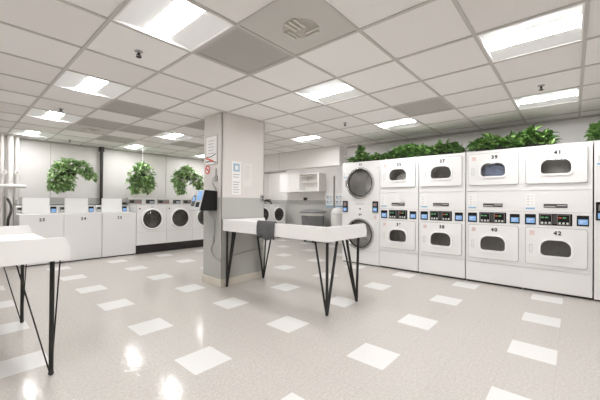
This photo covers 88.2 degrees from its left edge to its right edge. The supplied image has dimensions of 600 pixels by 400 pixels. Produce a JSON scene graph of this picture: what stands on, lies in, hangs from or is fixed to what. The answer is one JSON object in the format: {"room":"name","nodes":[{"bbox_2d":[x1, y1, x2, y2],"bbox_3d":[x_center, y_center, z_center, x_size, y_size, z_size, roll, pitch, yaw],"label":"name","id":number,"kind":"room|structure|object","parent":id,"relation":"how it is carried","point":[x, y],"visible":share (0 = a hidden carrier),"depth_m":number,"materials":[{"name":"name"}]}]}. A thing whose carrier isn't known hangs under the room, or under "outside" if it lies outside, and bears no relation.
{"room":"laundry","nodes":[
{"label":"laundry","id":0,"kind":"room"},
{"bbox_2d":[6,198,12,225],"bbox_3d":[-5.306,0.568,5.639,0.293,1.215,0.096,0,0,41],"label":"hose","id":1,"kind":"object","parent":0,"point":[7,199],"visible":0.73,"depth_m":5.59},
{"bbox_2d":[3,138,268,225],"bbox_3d":[-4.512,-0.091,7.509,0.100,2.564,10.300,0,0,41],"label":"wall","id":2,"kind":"structure","parent":0,"point":[34,156],"depth_m":7.16,"materials":[{"name":"white paint"}]},
{"bbox_2d":[50,143,50,203],"bbox_3d":[-4.069,-0.011,7.931,0.006,2.414,3.692,0,0,41],"label":"trim","id":3,"kind":"structure","parent":2,"relation":"attached to","point":[50,143],"depth_m":6.55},
{"bbox_2d":[99,147,104,203],"bbox_3d":[-4.624,-0.019,7.201,0.110,2.414,0.110,0,0,41],"label":"pipe","id":4,"kind":"object","parent":2,"relation":"attached to","point":[101,149],"visible":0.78,"depth_m":7.18,"materials":[{"name":"black metal"}]},
{"bbox_2d":[203,112,264,279],"bbox_3d":[-0.995,-0.007,4.713,0.455,2.417,0.775,0,0,41],"label":"pillar","id":5,"kind":"structure","parent":0,"point":[243,138],"depth_m":4.49,"materials":[{"name":"white paint"}]},
{"bbox_2d":[190,190,216,210],"bbox_3d":[-1.347,0.004,4.318,0.260,0.285,0.278,0,0,41],"label":"kiosk","id":6,"kind":"object","parent":5,"relation":"attached to","point":[202,200],"visible":1,"depth_m":4.24,"materials":[{"name":"black plastic"}]},
{"bbox_2d":[205,166,209,173],"bbox_3d":[-1.343,-0.437,4.502,0.128,0.128,0.007,0,0,41],"label":"round sign","id":7,"kind":"object","parent":5,"relation":"attached to","point":[207,169],"visible":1,"depth_m":4.50,"materials":[{"name":"paper"}]},
{"bbox_2d":[205,134,217,165],"bbox_3d":[-1.272,-0.712,4.430,0.300,0.420,0.028,0,0,41],"label":"framed notice","id":8,"kind":"object","parent":5,"relation":"attached to","point":[211,158],"visible":1,"depth_m":4.41,"materials":[{"name":"paper"}]},
{"bbox_2d":[212,168,217,189],"bbox_3d":[-1.197,-0.290,4.328,0.060,0.303,0.073,0,0,41],"label":"wall bracket","id":9,"kind":"object","parent":5,"relation":"attached to","point":[215,178],"visible":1,"depth_m":4.33,"materials":[{"name":"metal"}]},
{"bbox_2d":[208,211,263,260],"bbox_3d":[-0.944,0.490,4.590,0.257,0.700,0.863,0,0,41],"label":"power cord","id":10,"kind":"object","parent":5,"relation":"attached to","point":[213,236],"visible":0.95,"depth_m":4.36,"materials":[{"name":"grey plastic"}]},
{"bbox_2d":[232,161,240,194],"bbox_3d":[-0.914,-0.317,4.455,0.006,0.475,0.160,0,0,41],"label":"poster","id":11,"kind":"object","parent":5,"relation":"attached to","point":[236,166],"visible":1,"depth_m":4.46,"materials":[{"name":"paper"}]},
{"bbox_2d":[233,163,239,171],"bbox_3d":[-0.913,-0.467,4.455,0.002,0.115,0.110,0,0,41],"label":"picture","id":12,"kind":"object","parent":11,"relation":"attached to","point":[236,166],"depth_m":4.45},
{"bbox_2d":[243,163,251,186],"bbox_3d":[-0.782,-0.372,4.606,0.004,0.350,0.170,0,0,41],"label":"paper notice","id":13,"kind":"object","parent":5,"relation":"attached to","point":[247,167],"visible":1,"depth_m":4.61,"materials":[{"name":"white paper"}]},
{"bbox_2d":[260,195,263,202],"bbox_3d":[-0.589,-0.020,4.818,0.016,0.120,0.072,0,0,41],"label":"switch plate","id":14,"kind":"object","parent":5,"relation":"attached to","point":[261,196],"visible":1,"depth_m":4.81,"materials":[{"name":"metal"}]},
{"bbox_2d":[0,237,599,399],"bbox_3d":[-0.508,1.251,3.965,10.600,0.100,10.100,0,0,41],"label":"floor","id":15,"kind":"structure","parent":0,"point":[145,326],"depth_m":2.74,"materials":[{"name":"tile"}]},
{"bbox_2d":[0,134,25,225],"bbox_3d":[-5.855,-0.037,5.523,0.201,2.414,1.435,0,0,41],"label":"pipes","id":16,"kind":"object","parent":15,"relation":"on","point":[12,161],"visible":0.77,"depth_m":5.87,"materials":[{"name":"white metal"}]},
{"bbox_2d":[0,225,69,374],"bbox_3d":[-2.388,0.713,2.306,1.470,0.930,0.795,0,0,41],"label":"folding table","id":17,"kind":"object","parent":15,"relation":"on","point":[19,245],"visible":1,"depth_m":2.08,"materials":[{"name":"white laminate"}]},
{"bbox_2d":[14,197,63,267],"bbox_3d":[-4.916,0.566,5.825,0.683,1.225,0.631,0,0,41],"label":"washer","id":18,"kind":"object","parent":15,"relation":"on","point":[44,219],"visible":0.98,"depth_m":5.70,"materials":[{"name":"white metal"}]},
{"bbox_2d":[56,198,101,261],"bbox_3d":[-4.498,0.572,6.299,0.683,1.225,0.626,0,0,41],"label":"washer","id":19,"kind":"object","parent":15,"relation":"on","point":[82,224],"visible":0.94,"depth_m":6.14,"materials":[{"name":"white metal"}]},
{"bbox_2d":[94,198,135,257],"bbox_3d":[-4.072,0.578,6.783,0.683,1.225,0.651,0,0,41],"label":"washer","id":20,"kind":"object","parent":15,"relation":"on","point":[118,224],"visible":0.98,"depth_m":6.61,"materials":[{"name":"white metal"}]},
{"bbox_2d":[126,198,165,253],"bbox_3d":[-3.613,0.574,7.269,0.730,1.245,0.668,0,0,41],"label":"washer","id":21,"kind":"object","parent":15,"relation":"on","point":[150,216],"visible":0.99,"depth_m":7.12,"materials":[{"name":"white metal"}]},
{"bbox_2d":[157,198,192,250],"bbox_3d":[-3.170,0.580,7.771,0.730,1.245,0.668,0,0,41],"label":"washer","id":22,"kind":"object","parent":15,"relation":"on","point":[179,216],"visible":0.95,"depth_m":7.63,"materials":[{"name":"white metal"}]},
{"bbox_2d":[182,198,203,247],"bbox_3d":[-2.727,0.586,8.274,0.730,1.245,0.668,0,0,41],"label":"washer","id":23,"kind":"object","parent":15,"relation":"on","point":[198,216],"visible":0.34,"depth_m":7.93,"materials":[{"name":"white metal"}]},
{"bbox_2d":[202,271,261,286],"bbox_3d":[-1.004,1.151,4.706,0.483,0.100,0.803,0,0,41],"label":"baseboard","id":24,"kind":"structure","parent":15,"relation":"on","point":[238,279],"depth_m":4.46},
{"bbox_2d":[264,204,270,220],"bbox_3d":[-1.381,0.684,9.802,0.730,1.085,0.668,0,0,41],"label":"washer","id":25,"kind":"object","parent":15,"relation":"on","point":[267,208],"visible":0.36,"depth_m":9.77,"materials":[{"name":"white metal"}]},
{"bbox_2d":[267,204,285,237],"bbox_3d":[-0.939,0.690,10.303,0.730,1.085,0.668,0,0,41],"label":"washer","id":26,"kind":"object","parent":15,"relation":"on","point":[278,211],"visible":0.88,"depth_m":10.20,"materials":[{"name":"white metal"}]},
{"bbox_2d":[223,218,366,315],"bbox_3d":[-0.135,0.739,3.973,1.783,0.930,0.795,0,0,41],"label":"folding table","id":27,"kind":"object","parent":15,"relation":"on","point":[247,225],"visible":0.94,"depth_m":3.49,"materials":[{"name":"white laminate"}]},
{"bbox_2d":[256,220,276,239],"bbox_3d":[-0.382,0.363,3.711,0.309,0.228,0.130,0,0,41],"label":"towel","id":28,"kind":"object","parent":27,"relation":"hanging from","point":[264,229],"visible":0.92,"depth_m":3.67,"materials":[{"name":"grey fabric"}]},
{"bbox_2d":[299,209,326,242],"bbox_3d":[0.378,0.754,9.188,0.830,0.965,0.830,0,0,41],"label":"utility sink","id":29,"kind":"object","parent":15,"relation":"on","point":[309,217],"visible":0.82,"depth_m":8.89,"materials":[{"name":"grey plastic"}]},
{"bbox_2d":[331,207,342,243],"bbox_3d":[1.108,0.722,8.852,0.462,1.035,0.462,0,0,41],"label":"tank","id":30,"kind":"object","parent":15,"relation":"on","point":[336,214],"visible":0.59,"depth_m":8.66,"materials":[{"name":"white plastic"}]},
{"bbox_2d":[342,160,379,266],"bbox_3d":[1.360,0.249,6.157,0.800,1.955,0.720,0,0,41],"label":"dryer","id":31,"kind":"object","parent":15,"relation":"on","point":[361,180],"visible":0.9,"depth_m":5.91,"materials":[{"name":"white metal"}]},
{"bbox_2d":[345,145,385,161],"bbox_3d":[1.289,-0.910,6.016,0.852,0.362,0.445,0,0,41],"label":"ivy","id":32,"kind":"object","parent":31,"relation":"on","point":[361,156],"visible":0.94,"depth_m":5.99,"materials":[{"name":"green plant"}]},
{"bbox_2d":[354,158,378,161],"bbox_3d":[1.284,-0.769,6.022,0.520,0.080,0.120,0,0,41],"label":"planter","id":33,"kind":"object","parent":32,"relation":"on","point":[362,160],"depth_m":5.98,"materials":[{"name":"plastic"}]},
{"bbox_2d":[380,157,418,272],"bbox_3d":[1.923,0.252,5.649,0.699,1.952,0.696,0,0,41],"label":"dryer","id":34,"kind":"object","parent":15,"relation":"on","point":[399,199],"visible":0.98,"depth_m":5.39,"materials":[{"name":"white metal"}]},
{"bbox_2d":[381,142,419,159],"bbox_3d":[1.796,-0.872,5.550,0.748,0.287,0.467,0,0,41],"label":"ivy","id":35,"kind":"object","parent":34,"relation":"on","point":[408,149],"visible":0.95,"depth_m":5.45,"materials":[{"name":"green plant"}]},
{"bbox_2d":[387,155,409,158],"bbox_3d":[1.787,-0.768,5.579,0.420,0.080,0.120,0,0,41],"label":"planter","id":36,"kind":"object","parent":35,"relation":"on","point":[401,156],"depth_m":5.52,"materials":[{"name":"plastic"}]},
{"bbox_2d":[396,173,405,179],"bbox_3d":[1.844,-0.333,5.446,0.328,0.300,0.157,0,0,41],"label":"laundry","id":37,"kind":"object","parent":34,"relation":"in","point":[401,176],"visible":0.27,"depth_m":5.43,"materials":[{"name":"fabric"}]},
{"bbox_2d":[419,153,465,279],"bbox_3d":[2.457,0.254,5.179,0.699,1.952,0.696,0,0,41],"label":"dryer","id":38,"kind":"object","parent":15,"relation":"on","point":[442,178],"visible":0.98,"depth_m":4.93,"materials":[{"name":"white metal"}]},
{"bbox_2d":[422,151,453,155],"bbox_3d":[2.282,-0.767,5.143,0.500,0.080,0.120,0,0,41],"label":"planter","id":39,"kind":"object","parent":38,"relation":"on","point":[449,152],"depth_m":5.08,"materials":[{"name":"plastic"}]},
{"bbox_2d":[413,138,466,155],"bbox_3d":[2.298,-0.873,5.135,0.870,0.293,0.427,0,0,41],"label":"ivy","id":40,"kind":"object","parent":38,"relation":"on","point":[439,148],"visible":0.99,"depth_m":5.03,"materials":[{"name":"green plant"}]},
{"bbox_2d":[466,147,522,288],"bbox_3d":[2.992,0.255,4.707,0.699,1.952,0.696,0,0,41],"label":"dryer","id":41,"kind":"object","parent":15,"relation":"on","point":[494,204],"visible":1,"depth_m":4.46,"materials":[{"name":"white metal"}]},
{"bbox_2d":[475,145,508,151],"bbox_3d":[2.867,-0.765,4.627,0.420,0.080,0.120,0,0,41],"label":"planter","id":42,"kind":"object","parent":41,"relation":"on","point":[496,147],"depth_m":4.57,"materials":[{"name":"plastic"}]},
{"bbox_2d":[481,164,504,175],"bbox_3d":[2.880,-0.355,4.533,0.416,0.355,0.158,0,0,41],"label":"laundry","id":43,"kind":"object","parent":41,"relation":"in","point":[491,170],"visible":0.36,"depth_m":4.51,"materials":[{"name":"fabric"}]},
{"bbox_2d":[465,131,522,151],"bbox_3d":[2.899,-0.866,4.620,0.743,0.281,0.467,0,0,41],"label":"ivy","id":44,"kind":"object","parent":41,"relation":"on","point":[487,143],"visible":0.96,"depth_m":4.55,"materials":[{"name":"green plant"}]},
{"bbox_2d":[522,141,592,299],"bbox_3d":[3.517,0.256,4.245,0.699,1.952,0.696,0,0,41],"label":"dryer","id":45,"kind":"object","parent":15,"relation":"on","point":[557,210],"visible":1,"depth_m":4.00,"materials":[{"name":"white metal"}]},
{"bbox_2d":[522,142,545,146],"bbox_3d":[3.242,-0.764,4.297,0.260,0.080,0.120,0,0,41],"label":"planter","id":46,"kind":"object","parent":45,"relation":"on","point":[533,143],"depth_m":4.23,"materials":[{"name":"plastic"}]},
{"bbox_2d":[510,123,559,146],"bbox_3d":[3.241,-0.890,4.295,0.631,0.330,0.450,0,0,41],"label":"ivy","id":47,"kind":"object","parent":45,"relation":"on","point":[531,137],"visible":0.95,"depth_m":4.21,"materials":[{"name":"green plant"}]},
{"bbox_2d":[592,140,599,300],"bbox_3d":[4.094,0.256,3.747,0.800,1.955,0.720,0,0,41],"label":"dryer","id":48,"kind":"object","parent":15,"relation":"on","point":[596,145],"visible":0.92,"depth_m":3.76,"materials":[{"name":"white metal"}]},
{"bbox_2d":[583,121,599,141],"bbox_3d":[3.830,-0.893,3.769,0.439,0.340,0.561,1,0,-38],"label":"ivy","id":49,"kind":"object","parent":48,"relation":"on","point":[593,131],"visible":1,"depth_m":3.87,"materials":[{"name":"green plant"}]},
{"bbox_2d":[0,0,599,159],"bbox_3d":[-0.490,-1.217,3.978,10.600,0.001,10.100,0,0,41],"label":"ceiling","id":50,"kind":"structure","parent":0,"point":[438,22],"depth_m":2.98,"materials":[{"name":"tile"}]},
{"bbox_2d":[46,139,98,193],"bbox_3d":[-4.615,-0.669,6.308,0.549,1.130,0.890,0,0,41],"label":"hanging plant","id":51,"kind":"object","parent":50,"relation":"hanging from","point":[65,176],"visible":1,"depth_m":6.15,"materials":[{"name":"green plant"}]},
{"bbox_2d":[134,50,142,57],"bbox_3d":[-1.337,-1.209,2.566,0.066,0.052,0.066,0,0,41],"label":"sprinkler head","id":52,"kind":"object","parent":50,"relation":"attached to","point":[138,52],"visible":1,"depth_m":2.56},
{"bbox_2d":[124,161,157,194],"bbox_3d":[-3.730,-0.655,7.298,0.572,1.134,0.746,0,0,41],"label":"hanging plant","id":53,"kind":"object","parent":50,"relation":"hanging from","point":[140,182],"visible":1,"depth_m":7.19,"materials":[{"name":"green plant"}]},
{"bbox_2d":[170,165,203,195],"bbox_3d":[-2.931,-0.654,8.163,0.530,1.113,0.991,0,0,41],"label":"hanging plant","id":54,"kind":"object","parent":50,"relation":"hanging from","point":[181,173],"visible":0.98,"depth_m":8.03,"materials":[{"name":"green plant"}]},
{"bbox_2d":[0,0,599,159],"bbox_3d":[-0.490,-1.217,3.978,10.600,0.016,10.100,0,0,41],"label":"grid","id":55,"kind":"object","parent":50,"relation":"attached to","point":[123,4],"visible":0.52,"depth_m":3.01,"materials":[{"name":"paint"}]},
{"bbox_2d":[10,129,54,137],"bbox_3d":[-4.985,-1.287,5.766,0.586,0.108,0.586,0,0,41],"label":"ceiling light","id":56,"kind":"object","parent":55,"relation":"attached to","point":[13,131],"visible":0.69,"depth_m":5.83,"materials":[{"name":"white plastic"}]},
{"bbox_2d":[25,108,82,122],"bbox_3d":[-3.613,-1.284,4.557,0.586,0.108,0.586,0,0,41],"label":"ceiling light","id":57,"kind":"object","parent":55,"relation":"attached to","point":[38,113],"visible":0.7,"depth_m":4.60,"materials":[{"name":"white plastic"}]},
{"bbox_2d":[67,124,113,134],"bbox_3d":[-3.667,-1.232,5.417,0.584,0.034,0.584,0,0,41],"label":"ceiling vent","id":58,"kind":"object","parent":55,"relation":"attached to","point":[75,127],"visible":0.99,"depth_m":5.40,"materials":[{"name":"grey metal"}]},
{"bbox_2d":[53,70,130,98],"bbox_3d":[-2.241,-1.280,3.348,0.586,0.108,0.586,0,0,41],"label":"ceiling light","id":59,"kind":"object","parent":55,"relation":"attached to","point":[68,80],"visible":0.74,"depth_m":3.37,"materials":[{"name":"white plastic"}]},
{"bbox_2d":[76,118,126,129],"bbox_3d":[-3.210,-1.236,5.014,0.584,0.022,0.584,0,0,41],"label":"grille","id":60,"kind":"object","parent":55,"relation":"attached to","point":[86,121],"visible":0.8,"depth_m":5.04,"materials":[{"name":"grey metal"}]},
{"bbox_2d":[97,136,135,143],"bbox_3d":[-3.722,-1.233,6.277,0.584,0.022,0.584,0,0,41],"label":"grille","id":61,"kind":"object","parent":55,"relation":"attached to","point":[105,138],"visible":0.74,"depth_m":6.28,"materials":[{"name":"grey metal"}]},
{"bbox_2d":[101,100,160,117],"bbox_3d":[-2.295,-1.234,4.208,0.584,0.022,0.584,0,0,41],"label":"grille","id":62,"kind":"object","parent":55,"relation":"attached to","point":[115,106],"visible":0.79,"depth_m":4.20,"materials":[{"name":"grey metal"}]},
{"bbox_2d":[119,144,153,149],"bbox_3d":[-3.776,-1.271,7.138,0.586,0.108,0.586,0,0,41],"label":"ceiling light","id":63,"kind":"object","parent":55,"relation":"attached to","point":[131,146],"visible":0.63,"depth_m":7.20,"materials":[{"name":"white plastic"}]},
{"bbox_2d":[117,125,164,135],"bbox_3d":[-2.807,-1.231,5.471,0.584,0.022,0.584,0,0,41],"label":"grille","id":64,"kind":"object","parent":55,"relation":"attached to","point":[132,129],"visible":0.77,"depth_m":5.46,"materials":[{"name":"grey metal"}]},
{"bbox_2d":[113,0,234,51],"bbox_3d":[-0.869,-1.277,2.138,0.586,0.108,0.586,0,0,41],"label":"ceiling light","id":65,"kind":"object","parent":55,"relation":"attached to","point":[183,24],"visible":0.77,"depth_m":2.15,"materials":[{"name":"white plastic"}]},
{"bbox_2d":[154,132,194,140],"bbox_3d":[-2.404,-1.267,5.929,0.586,0.108,0.586,0,0,41],"label":"ceiling light","id":66,"kind":"object","parent":55,"relation":"attached to","point":[168,135],"visible":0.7,"depth_m":6.00,"materials":[{"name":"white plastic"}]},
{"bbox_2d":[169,141,203,147],"bbox_3d":[-2.458,-1.221,6.789,0.584,0.022,0.584,0,0,41],"label":"grille","id":67,"kind":"object","parent":55,"relation":"attached to","point":[182,143],"visible":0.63,"depth_m":6.79,"materials":[{"name":"grey metal"}]},
{"bbox_2d":[186,120,204,129],"bbox_3d":[-1.489,-1.223,5.122,0.584,0.022,0.584,0,0,41],"label":"grille","id":68,"kind":"object","parent":55,"relation":"attached to","point":[199,125],"visible":0.2,"depth_m":5.07,"materials":[{"name":"grey metal"}]},
{"bbox_2d":[195,27,292,74],"bbox_3d":[-0.466,-1.229,2.595,0.584,0.022,0.584,0,0,41],"label":"grille","id":69,"kind":"object","parent":55,"relation":"attached to","point":[238,49],"visible":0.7,"depth_m":2.57,"materials":[{"name":"grey metal"}]},
{"bbox_2d":[241,0,354,54],"bbox_3d":[-0.009,-1.222,2.192,0.584,0.034,0.584,0,0,41],"label":"ceiling vent","id":70,"kind":"object","parent":55,"relation":"attached to","point":[296,26],"visible":1,"depth_m":2.16,"materials":[{"name":"white metal"}]},
{"bbox_2d":[290,135,328,142],"bbox_3d":[0.177,-1.247,6.091,0.586,0.108,0.586,0,0,41],"label":"ceiling light","id":71,"kind":"object","parent":55,"relation":"attached to","point":[310,138],"visible":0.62,"depth_m":6.15,"materials":[{"name":"white plastic"}]},
{"bbox_2d":[294,79,365,104],"bbox_3d":[0.341,-1.260,3.510,0.586,0.108,0.586,0,0,41],"label":"ceiling light","id":72,"kind":"object","parent":55,"relation":"attached to","point":[333,91],"visible":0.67,"depth_m":3.53,"materials":[{"name":"white plastic"}]},
{"bbox_2d":[374,118,421,129],"bbox_3d":[1.550,-1.244,4.882,0.586,0.108,0.586,0,0,41],"label":"ceiling light","id":73,"kind":"object","parent":55,"relation":"attached to","point":[405,122],"visible":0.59,"depth_m":4.93,"materials":[{"name":"white plastic"}]},
{"bbox_2d":[393,98,453,116],"bbox_3d":[1.604,-1.206,4.022,0.584,0.022,0.584,0,0,41],"label":"grille","id":74,"kind":"object","parent":55,"relation":"attached to","point":[437,104],"visible":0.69,"depth_m":4.02,"materials":[{"name":"grey metal"}]},
{"bbox_2d":[477,3,584,62],"bbox_3d":[1.712,-1.257,2.301,0.586,0.108,0.586,0,0,41],"label":"ceiling light","id":75,"kind":"object","parent":55,"relation":"attached to","point":[565,26],"visible":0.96,"depth_m":2.29,"materials":[{"name":"white plastic"}]},
{"bbox_2d":[513,87,579,109],"bbox_3d":[2.922,-1.240,3.673,0.586,0.108,0.586,0,0,41],"label":"ceiling light","id":76,"kind":"object","parent":55,"relation":"attached to","point":[569,95],"visible":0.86,"depth_m":3.70,"materials":[{"name":"white plastic"}]},
{"bbox_2d":[264,145,343,171],"bbox_3d":[-0.770,-0.978,8.274,4.500,0.432,0.180,0,0,41],"label":"wall","id":77,"kind":"structure","parent":0,"point":[333,156],"depth_m":7.36,"materials":[{"name":"paint"}]},
{"bbox_2d":[264,171,285,173],"bbox_3d":[-0.795,-0.740,8.360,1.150,0.054,0.040,0,0,41],"label":"conduit","id":78,"kind":"object","parent":77,"relation":"attached to","point":[278,171],"visible":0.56,"depth_m":8.21,"materials":[{"name":"grey metal"}]},
{"bbox_2d":[269,160,346,226],"bbox_3d":[0.623,-0.041,9.782,4.600,2.564,0.100,0,0,41],"label":"wall","id":79,"kind":"structure","parent":0,"point":[294,202],"depth_m":10.11,"materials":[{"name":"white paint"}]},
{"bbox_2d":[280,173,301,192],"bbox_3d":[-0.242,-0.552,10.243,0.860,0.600,0.358,0,0,41],"label":"upper cabinet","id":80,"kind":"object","parent":79,"relation":"attached to","point":[289,183],"visible":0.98,"depth_m":10.09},
{"bbox_2d":[299,173,325,191],"bbox_3d":[0.382,-0.541,9.692,0.805,0.560,0.358,0,0,41],"label":"upper cabinet","id":81,"kind":"object","parent":79,"relation":"attached to","point":[309,182],"visible":1,"depth_m":9.81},
{"bbox_2d":[326,193,332,206],"bbox_3d":[0.902,0.007,9.463,0.270,0.430,0.008,0,0,41],"label":"sign","id":82,"kind":"object","parent":79,"relation":"attached to","point":[329,196],"visible":1,"depth_m":9.46,"materials":[{"name":"paper"}]},
{"bbox_2d":[333,176,334,207],"bbox_3d":[1.014,0.262,9.334,0.044,1.960,0.042,0,0,41],"label":"conduit","id":83,"kind":"object","parent":79,"relation":"attached to","point":[333,176],"visible":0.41,"depth_m":9.32,"materials":[{"name":"grey metal"}]},
{"bbox_2d":[335,193,342,207],"bbox_3d":[1.161,0.007,9.235,0.270,0.430,0.008,0,0,41],"label":"sign","id":84,"kind":"object","parent":79,"relation":"attached to","point":[338,196],"visible":0.98,"depth_m":9.22,"materials":[{"name":"paper"}]},
{"bbox_2d":[347,116,599,162],"bbox_3d":[3.372,-0.047,4.960,6.100,2.564,0.100,0,0,41],"label":"wall","id":85,"kind":"structure","parent":0,"point":[571,131],"depth_m":4.99,"materials":[{"name":"white paint"}]},
{"bbox_2d":[4,114,599,160],"bbox_3d":[-0.490,-1.202,3.978,10.600,0.028,10.100,0,0,41],"label":"crown molding","id":86,"kind":"structure","parent":85,"relation":"attached to","point":[594,115],"depth_m":5.82,"materials":[{"name":"paint"}]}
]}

